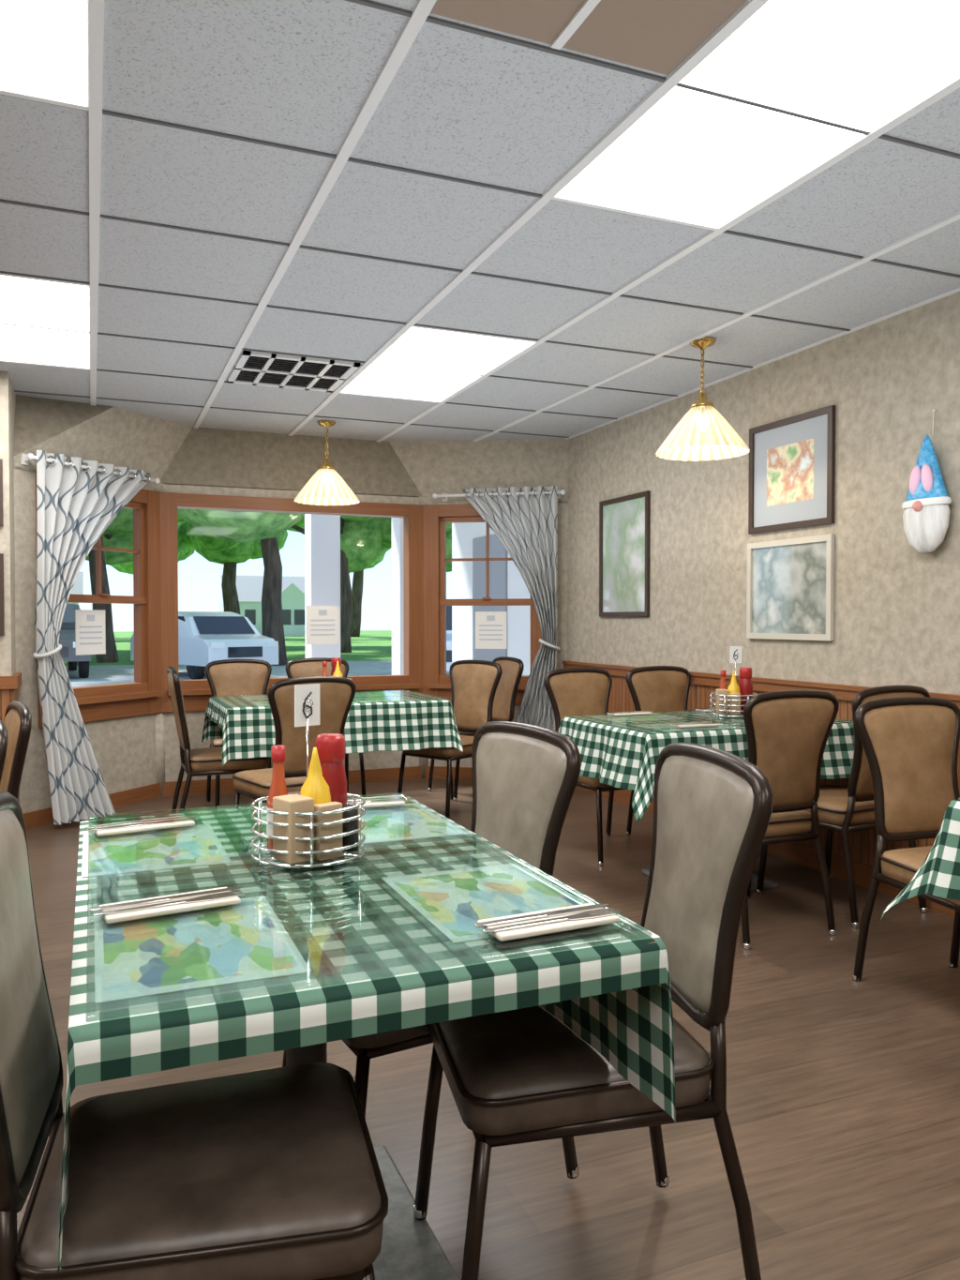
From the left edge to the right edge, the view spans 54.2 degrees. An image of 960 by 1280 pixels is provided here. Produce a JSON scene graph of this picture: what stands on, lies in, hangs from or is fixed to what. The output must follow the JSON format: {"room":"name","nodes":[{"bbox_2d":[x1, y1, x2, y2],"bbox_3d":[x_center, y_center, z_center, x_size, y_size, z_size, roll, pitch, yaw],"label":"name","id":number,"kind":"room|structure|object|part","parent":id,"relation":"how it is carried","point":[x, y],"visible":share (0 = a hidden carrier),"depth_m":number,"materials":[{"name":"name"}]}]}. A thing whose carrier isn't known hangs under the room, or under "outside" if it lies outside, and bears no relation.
{"room":"diner dining room","nodes":[
{"label":"diner dining room","id":0,"kind":"room"},
{"bbox_2d":[0,370,15,676],"bbox_3d":[-4.100,-0.162,4.669,3.200,2.520,0.570,-1,1,-22],"label":"wall","id":1,"kind":"structure","parent":0,"point":[7,396],"depth_m":5.01,"materials":[{"name":"beige paper"}]},
{"bbox_2d":[0,458,3,526],"bbox_3d":[-2.767,-0.782,4.886,0.500,0.350,0.020,-1,1,-22],"label":"picture frame","id":2,"kind":"object","parent":1,"relation":"attached to","point":[1,460],"visible":1,"depth_m":4.97,"materials":[{"name":"brown wood"}]},
{"bbox_2d":[0,553,4,634],"bbox_3d":[-2.767,-0.242,4.898,0.500,0.430,0.020,-1,1,-22],"label":"picture frame","id":3,"kind":"object","parent":1,"relation":"attached to","point":[2,602],"visible":1,"depth_m":4.98,"materials":[{"name":"brown wood"}]},
{"bbox_2d":[22,766,472,828],"bbox_3d":[-1.113,1.016,6.396,3.620,0.090,0.813,-1,1,-22],"label":"baseboard","id":4,"kind":"structure","parent":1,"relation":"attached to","point":[40,817],"depth_m":6.48,"materials":[{"name":"brown wood"}]},
{"bbox_2d":[13,394,568,496],"bbox_3d":[-1.169,-1.262,6.482,3.620,0.400,1.080,-1,1,-22],"label":"header","id":5,"kind":"object","parent":1,"relation":"attached to","point":[173,453],"depth_m":6.63,"materials":[{"name":"beige paint"}]},
{"bbox_2d":[13,455,568,813],"bbox_3d":[-1.146,-0.003,6.432,3.772,2.125,0.920,-1,1,-22],"label":"bay","id":6,"kind":"object","parent":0,"point":[124,748],"visible":0.19,"depth_m":6.26,"materials":[{"name":"beige paper"}]},
{"bbox_2d":[20,450,160,824],"bbox_3d":[-2.270,-0.025,5.726,0.348,2.120,1.040,1,1,23],"label":"curtain","id":7,"kind":"object","parent":6,"relation":"hanging from","point":[78,500],"visible":1,"depth_m":5.43,"materials":[{"name":"fabric"}]},
{"bbox_2d":[35,470,542,727],"bbox_3d":[-1.150,-0.256,6.462,3.549,1.490,0.821,-1,1,-22],"label":"window","id":8,"kind":"structure","parent":6,"relation":"attached to","point":[155,598],"depth_m":6.55,"materials":[{"name":"brown wood"}]},
{"bbox_2d":[432,485,566,731],"bbox_3d":[0.119,-0.048,6.803,0.993,2.120,0.346,0,1,12],"label":"curtain","id":9,"kind":"object","parent":6,"relation":"hanging from","point":[524,519],"visible":0.89,"depth_m":6.79,"materials":[{"name":"fabric"}]},
{"bbox_2d":[13,466,568,796],"bbox_3d":[-1.141,-0.003,6.420,3.772,2.125,0.893,-1,1,-22],"label":"wall","id":10,"kind":"structure","parent":0,"point":[24,482],"depth_m":5.41,"materials":[{"name":"beige paint"}]},
{"bbox_2d":[0,0,959,441],"bbox_3d":[-0.979,-1.390,1.837,7.220,0.060,9.800,-1,1,-22],"label":"ceiling","id":11,"kind":"structure","parent":0,"point":[460,104],"depth_m":3.17,"materials":[{"name":"tile"}]},
{"bbox_2d":[226,350,361,392],"bbox_3d":[-1.006,-1.422,4.998,0.590,0.014,0.620,-1,1,-22],"label":"ceiling vent","id":12,"kind":"object","parent":11,"relation":"in","point":[251,368],"visible":1,"depth_m":4.96,"materials":[{"name":"white"}]},
{"bbox_2d":[293,420,360,505],"bbox_3d":[-1.024,-1.191,6.262,0.439,0.532,0.439,-1,1,-22],"label":"pendant lamp","id":13,"kind":"object","parent":11,"relation":"hanging from","point":[326,487],"visible":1,"depth_m":6.19,"materials":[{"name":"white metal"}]},
{"bbox_2d":[0,0,959,442],"bbox_3d":[-0.967,-1.355,1.809,6.820,0.011,9.336,-1,1,-22],"label":"grid","id":14,"kind":"object","parent":11,"relation":"attached to","point":[420,12],"depth_m":3.10,"materials":[{"name":"white metal"}]},
{"bbox_2d":[0,0,959,403],"bbox_3d":[-1.036,-1.353,1.674,4.550,0.008,6.800,-1,1,-22],"label":"panels","id":15,"kind":"object","parent":11,"relation":"in","point":[695,158],"depth_m":2.47,"materials":[{"name":"white plastic"}]},
{"bbox_2d":[430,0,751,75],"bbox_3d":[0.426,-1.349,1.544,0.610,0.010,1.320,-1,1,-22],"label":"ceiling panel","id":16,"kind":"object","parent":11,"relation":"in","point":[656,36],"visible":1,"depth_m":2.07,"materials":[{"name":"brown"}]},
{"bbox_2d":[655,336,750,461],"bbox_3d":[1.052,-1.151,4.438,0.439,0.532,0.439,-1,1,-22],"label":"pendant lamp","id":17,"kind":"object","parent":11,"relation":"hanging from","point":[702,433],"visible":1,"depth_m":4.38,"materials":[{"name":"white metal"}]},
{"bbox_2d":[16,778,959,1279],"bbox_3d":[-0.979,1.189,1.894,7.220,0.060,9.800,-1,1,-22],"label":"floor","id":18,"kind":"structure","parent":0,"point":[843,1092],"depth_m":2.28,"materials":[{"name":"brown wood"}]},
{"bbox_2d":[0,719,7,783],"bbox_3d":[-1.525,0.680,2.399,0.545,0.940,0.442,-1,1,-32],"label":"chair","id":19,"kind":"object","parent":18,"relation":"on","point":[3,730],"visible":0.6,"depth_m":2.36,"materials":[{"name":"brown"}]},
{"bbox_2d":[0,700,31,798],"bbox_3d":[-1.677,0.670,2.845,0.545,0.940,0.442,-1,1,-32],"label":"chair","id":20,"kind":"object","parent":18,"relation":"on","point":[18,717],"visible":0.51,"depth_m":2.82,"materials":[{"name":"brown"}]},
{"bbox_2d":[0,790,388,1279],"bbox_3d":[-0.408,0.680,1.290,0.546,0.940,0.442,0,1,-15],"label":"chair","id":21,"kind":"object","parent":18,"relation":"on","point":[275,1173],"visible":0.98,"depth_m":1.19,"materials":[{"name":"brown leather"}]},
{"bbox_2d":[166,666,270,812],"bbox_3d":[-1.471,0.616,5.305,0.545,0.940,0.442,-1,1,-22],"label":"chair","id":22,"kind":"object","parent":18,"relation":"on","point":[203,761],"visible":0.75,"depth_m":5.11,"materials":[{"name":"brown"}]},
{"bbox_2d":[204,659,271,809],"bbox_3d":[-1.508,0.601,6.008,0.442,0.940,0.545,-1,1,-22],"label":"chair","id":23,"kind":"object","parent":18,"relation":"on","point":[229,677],"visible":0.44,"depth_m":6.19,"materials":[{"name":"brown leather"}]},
{"bbox_2d":[232,676,356,807],"bbox_3d":[-0.909,0.633,4.527,0.442,0.940,0.546,-1,2,-34],"label":"chair","id":24,"kind":"object","parent":18,"relation":"on","point":[337,694],"visible":0.45,"depth_m":4.33,"materials":[{"name":"brown leather"}]},
{"bbox_2d":[286,657,366,798],"bbox_3d":[-1.027,0.597,6.205,0.455,0.940,0.556,-1,1,-22],"label":"chair","id":25,"kind":"object","parent":18,"relation":"on","point":[302,667],"visible":0.18,"depth_m":6.39,"materials":[{"name":"brown leather"}]},
{"bbox_2d":[201,690,463,766],"bbox_3d":[-0.883,0.706,5.442,1.310,0.750,0.962,-1,1,-22],"label":"table","id":26,"kind":"object","parent":18,"relation":"on","point":[378,720],"visible":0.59,"depth_m":5.15,"materials":[{"name":"checkered fabric"},{"name":"glass"},{"name":"iron"}]},
{"bbox_3d":[-0.883,0.334,5.434,1.200,0.006,0.740,-1,1,-22],"label":"glass","id":27,"kind":"part","parent":26,"relation":"part of","materials":[{"name":"clear glass"}]},
{"bbox_2d":[321,657,352,680],"bbox_3d":[-0.853,0.217,5.463,0.216,0.222,0.219,-1,1,-22],"label":"condiment caddy","id":28,"kind":"object","parent":26,"relation":"on","point":[336,662],"visible":0.17,"depth_m":5.44,"materials":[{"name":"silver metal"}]},
{"bbox_2d":[57,792,676,1279],"bbox_3d":[-0.325,0.787,1.756,0.812,0.750,1.221,-1,1,-22],"label":"table","id":29,"kind":"object","parent":18,"relation":"on","point":[385,939],"visible":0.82,"depth_m":1.36,"materials":[{"name":"green fabric"}]},
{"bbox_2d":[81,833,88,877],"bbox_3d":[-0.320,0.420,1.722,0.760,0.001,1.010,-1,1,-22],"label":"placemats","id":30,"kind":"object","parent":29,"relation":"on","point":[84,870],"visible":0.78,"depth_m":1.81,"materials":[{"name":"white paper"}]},
{"bbox_2d":[85,815,198,836],"bbox_3d":[-0.713,0.400,1.990,0.227,0.012,0.140,-1,1,-22],"label":"rolled napkin cutlery","id":31,"kind":"object","parent":29,"relation":"on","point":[127,827],"depth_m":2.00,"materials":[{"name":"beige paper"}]},
{"bbox_2d":[90,887,245,923],"bbox_3d":[-0.475,0.412,1.440,0.227,0.012,0.125,-1,1,-22],"label":"rolled napkin cutlery","id":32,"kind":"object","parent":29,"relation":"on","point":[171,904],"depth_m":1.45,"materials":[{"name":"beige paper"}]},
{"bbox_2d":[251,683,365,868],"bbox_3d":[-0.326,0.247,1.786,0.214,0.322,0.214,-1,1,-22],"label":"condiment caddy","id":33,"kind":"object","parent":29,"relation":"on","point":[319,823],"visible":1,"depth_m":1.74,"materials":[{"name":"silver metal"}]},
{"bbox_3d":[-0.325,0.414,1.747,0.750,0.006,1.180,-1,1,-22],"label":"glass","id":34,"kind":"part","parent":29,"relation":"part of","materials":[{"name":"clear glass"}]},
{"bbox_2d":[346,796,408,808],"bbox_3d":[-0.240,0.394,2.247,0.147,0.012,0.121,-1,1,-22],"label":"rolled napkin cutlery","id":35,"kind":"object","parent":29,"relation":"on","point":[395,801],"depth_m":2.26,"materials":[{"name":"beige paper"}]},
{"bbox_2d":[473,903,622,941],"bbox_3d":[0.107,0.413,1.362,0.229,0.012,0.105,-1,1,-22],"label":"rolled napkin cutlery","id":36,"kind":"object","parent":29,"relation":"on","point":[521,926],"depth_m":1.37,"materials":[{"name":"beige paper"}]},
{"bbox_2d":[282,721,581,1178],"bbox_3d":[-0.120,0.664,2.026,0.546,0.940,0.442,-1,1,-29],"label":"chair","id":37,"kind":"object","parent":18,"relation":"on","point":[525,776],"visible":0.44,"depth_m":2.04,"materials":[{"name":"brown"}]},
{"bbox_2d":[397,660,502,818],"bbox_3d":[-0.189,0.603,5.907,0.442,0.940,0.546,1,2,39],"label":"chair","id":38,"kind":"object","parent":18,"relation":"on","point":[474,684],"visible":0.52,"depth_m":6.00,"materials":[{"name":"brown leather"}]},
{"bbox_2d":[427,656,524,800],"bbox_3d":[-0.030,0.590,6.500,0.546,0.940,0.442,-1,1,-27],"label":"chair","id":39,"kind":"object","parent":18,"relation":"on","point":[505,695],"visible":0.41,"depth_m":6.50,"materials":[{"name":"brown leather"}]},
{"bbox_2d":[543,667,626,866],"bbox_3d":[0.651,0.625,4.889,0.442,0.940,0.546,-1,1,-27],"label":"chair","id":40,"kind":"object","parent":18,"relation":"on","point":[577,691],"visible":0.45,"depth_m":5.04,"materials":[{"name":"brown leather"}]},
{"bbox_2d":[413,742,773,1279],"bbox_3d":[0.179,0.671,1.696,0.546,0.940,0.442,0,1,-12],"label":"chair","id":41,"kind":"object","parent":18,"relation":"on","point":[518,1076],"visible":0.78,"depth_m":1.57,"materials":[{"name":"brown"}]},
{"bbox_2d":[626,665,691,834],"bbox_3d":[1.116,0.621,5.080,0.455,0.940,0.556,-1,1,-22],"label":"chair","id":42,"kind":"object","parent":18,"relation":"on","point":[654,688],"visible":0.38,"depth_m":5.26,"materials":[{"name":"brown leather"}]},
{"bbox_2d":[558,709,854,890],"bbox_3d":[1.002,0.731,4.285,1.252,0.750,0.954,-1,1,-22],"label":"table","id":43,"kind":"object","parent":18,"relation":"on","point":[621,751],"visible":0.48,"depth_m":3.99,"materials":[{"name":"green fabric"}]},
{"bbox_2d":[607,710,652,716],"bbox_3d":[0.710,0.348,4.374,0.267,0.012,0.158,-1,1,-22],"label":"rolled napkin cutlery","id":44,"kind":"object","parent":43,"relation":"on","point":[635,713],"depth_m":4.41,"materials":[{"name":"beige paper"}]},
{"bbox_2d":[669,722,720,727],"bbox_3d":[0.904,0.358,3.897,0.258,0.012,0.141,-1,1,-22],"label":"rolled napkin cutlery","id":45,"kind":"object","parent":43,"relation":"on","point":[685,725],"depth_m":3.93,"materials":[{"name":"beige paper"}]},
{"bbox_2d":[695,707,715,711],"bbox_3d":[1.105,0.344,4.542,0.145,0.012,0.147,-1,1,-22],"label":"rolled napkin cutlery","id":46,"kind":"object","parent":43,"relation":"on","point":[700,709],"depth_m":4.58,"materials":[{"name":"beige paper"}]},
{"bbox_3d":[1.049,0.359,4.297,1.100,0.006,0.700,-1,1,-22],"label":"glass","id":47,"kind":"part","parent":43,"relation":"part of","materials":[{"name":"clear glass"}]},
{"bbox_2d":[710,646,757,717],"bbox_3d":[1.190,0.190,4.395,0.217,0.322,0.216,-1,1,-22],"label":"condiment caddy","id":48,"kind":"object","parent":43,"relation":"on","point":[730,701],"visible":0.83,"depth_m":4.36,"materials":[{"name":"silver metal"}]},
{"bbox_2d":[740,690,839,949],"bbox_3d":[1.063,0.651,3.720,0.442,0.940,0.545,-1,1,-22],"label":"chair","id":49,"kind":"object","parent":18,"relation":"on","point":[788,731],"visible":0.59,"depth_m":3.50,"materials":[{"name":"brown leather"}]},
{"bbox_2d":[756,685,930,928],"bbox_3d":[1.527,0.645,3.966,0.442,0.940,0.546,-1,1,-27],"label":"chair","id":50,"kind":"object","parent":18,"relation":"on","point":[845,810],"visible":0.47,"depth_m":3.74,"materials":[{"name":"brown leather"}]},
{"bbox_2d":[852,696,959,981],"bbox_3d":[1.522,0.668,2.934,0.442,0.940,0.546,0,1,-17],"label":"chair","id":51,"kind":"object","parent":18,"relation":"on","point":[911,745],"visible":0.9,"depth_m":3.10,"materials":[{"name":"brown leather"}]},
{"bbox_2d":[880,797,959,919],"bbox_3d":[1.803,0.776,2.247,1.251,0.750,0.954,-1,1,-22],"label":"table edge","id":52,"kind":"object","parent":18,"relation":"on","point":[939,875],"visible":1,"depth_m":2.35,"materials":[{"name":"checkered cloth fabric"},{"name":"glass"},{"name":"iron"}]},
{"bbox_2d":[567,291,959,694],"bbox_3d":[2.395,-0.121,2.787,0.120,2.520,8.920,-1,1,-22],"label":"wall","id":53,"kind":"structure","parent":0,"point":[896,613],"depth_m":4.52,"materials":[{"name":"beige paper"}]},
{"bbox_2d":[0,661,959,918],"bbox_3d":[-0.845,0.717,1.560,6.820,0.898,8.700,-1,1,-22],"label":"wainscoting","id":54,"kind":"structure","parent":53,"relation":"attached to","point":[863,843],"depth_m":4.58,"materials":[{"name":"brown wood"}]},
{"bbox_2d":[599,490,650,617],"bbox_3d":[0.936,-0.543,6.114,0.020,0.780,0.600,-1,1,-22],"label":"picture frame","id":55,"kind":"object","parent":53,"relation":"attached to","point":[624,521],"visible":1,"depth_m":6.10,"materials":[{"name":"brown wood"}]},
{"bbox_2d":[746,533,834,640],"bbox_3d":[1.534,-0.252,4.674,0.020,0.500,0.610,-1,1,-22],"label":"picture frame","id":56,"kind":"object","parent":53,"relation":"attached to","point":[790,582],"visible":1,"depth_m":4.65,"materials":[{"name":"grey paper"}]},
{"bbox_2d":[748,405,835,534],"bbox_3d":[1.536,-0.827,4.657,0.020,0.550,0.600,-1,1,-22],"label":"picture frame","id":57,"kind":"object","parent":53,"relation":"attached to","point":[791,480],"visible":1,"depth_m":4.63,"materials":[{"name":"brown wood"}]},
{"bbox_2d":[902,408,951,554],"bbox_3d":[1.826,-0.652,3.849,0.114,0.596,0.236,-1,1,-22],"label":"gnome","id":58,"kind":"object","parent":53,"relation":"attached to","point":[926,513],"visible":1,"depth_m":3.82,"materials":[{"name":"blue"}]},
{"label":"outside","id":59,"kind":"structure","parent":0,"visible":0},
{"bbox_2d":[63,630,450,687],"bbox_3d":[-24.304,0.215,58.694,120.000,0.110,112.980,-1,1,-22],"label":"ground","id":60,"kind":"structure","parent":59,"point":[371,652],"depth_m":32.87,"materials":[{"name":"green plant"}]},
{"bbox_2d":[60,603,91,677],"bbox_3d":[-11.437,-0.009,24.482,1.950,1.850,5.420,-1,1,-27],"label":"pickup truck","id":61,"kind":"object","parent":60,"relation":"on","point":[67,652],"visible":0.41,"depth_m":22.99,"materials":[{"name":"grey paint"}]},
{"bbox_2d":[66,571,305,636],"bbox_3d":[-28.593,-2.984,79.437,34.800,5.400,11.250,-1,1,-22],"label":"houses","id":62,"kind":"structure","parent":60,"relation":"on","point":[249,588],"depth_m":80.83,"materials":[{"name":"green painted siding"},{"name":"grey roof shingles"},{"name":"glass"}]},
{"bbox_2d":[130,611,278,679],"bbox_3d":[-7.158,0.100,24.093,1.850,1.650,4.620,-1,2,-42],"label":"suv","id":63,"kind":"object","parent":60,"relation":"on","point":[204,638],"visible":0.58,"depth_m":22.73,"materials":[{"name":"white paint"}]},
{"bbox_2d":[85,508,451,665],"bbox_3d":[-23.923,-8.266,48.809,64.372,17.479,65.482,-1,1,-22],"label":"trees","id":64,"kind":"object","parent":60,"relation":"on","point":[229,538],"visible":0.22,"depth_m":38.61,"materials":[{"name":"green plant"}]},
{"bbox_2d":[304,513,530,675],"bbox_3d":[1.666,-1.201,10.327,7.000,4.850,3.650,-1,1,-22],"label":"porch","id":65,"kind":"object","parent":60,"relation":"on","point":[322,532],"visible":0.02,"depth_m":10.20,"materials":[{"name":"white paint"}]},
{"bbox_2d":[446,605,451,671],"bbox_3d":[-1.014,0.013,22.306,1.900,1.900,5.020,0,1,-7],"label":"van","id":66,"kind":"object","parent":60,"relation":"on","point":[448,608],"visible":0.02,"depth_m":20.17,"materials":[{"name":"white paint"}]}
]}

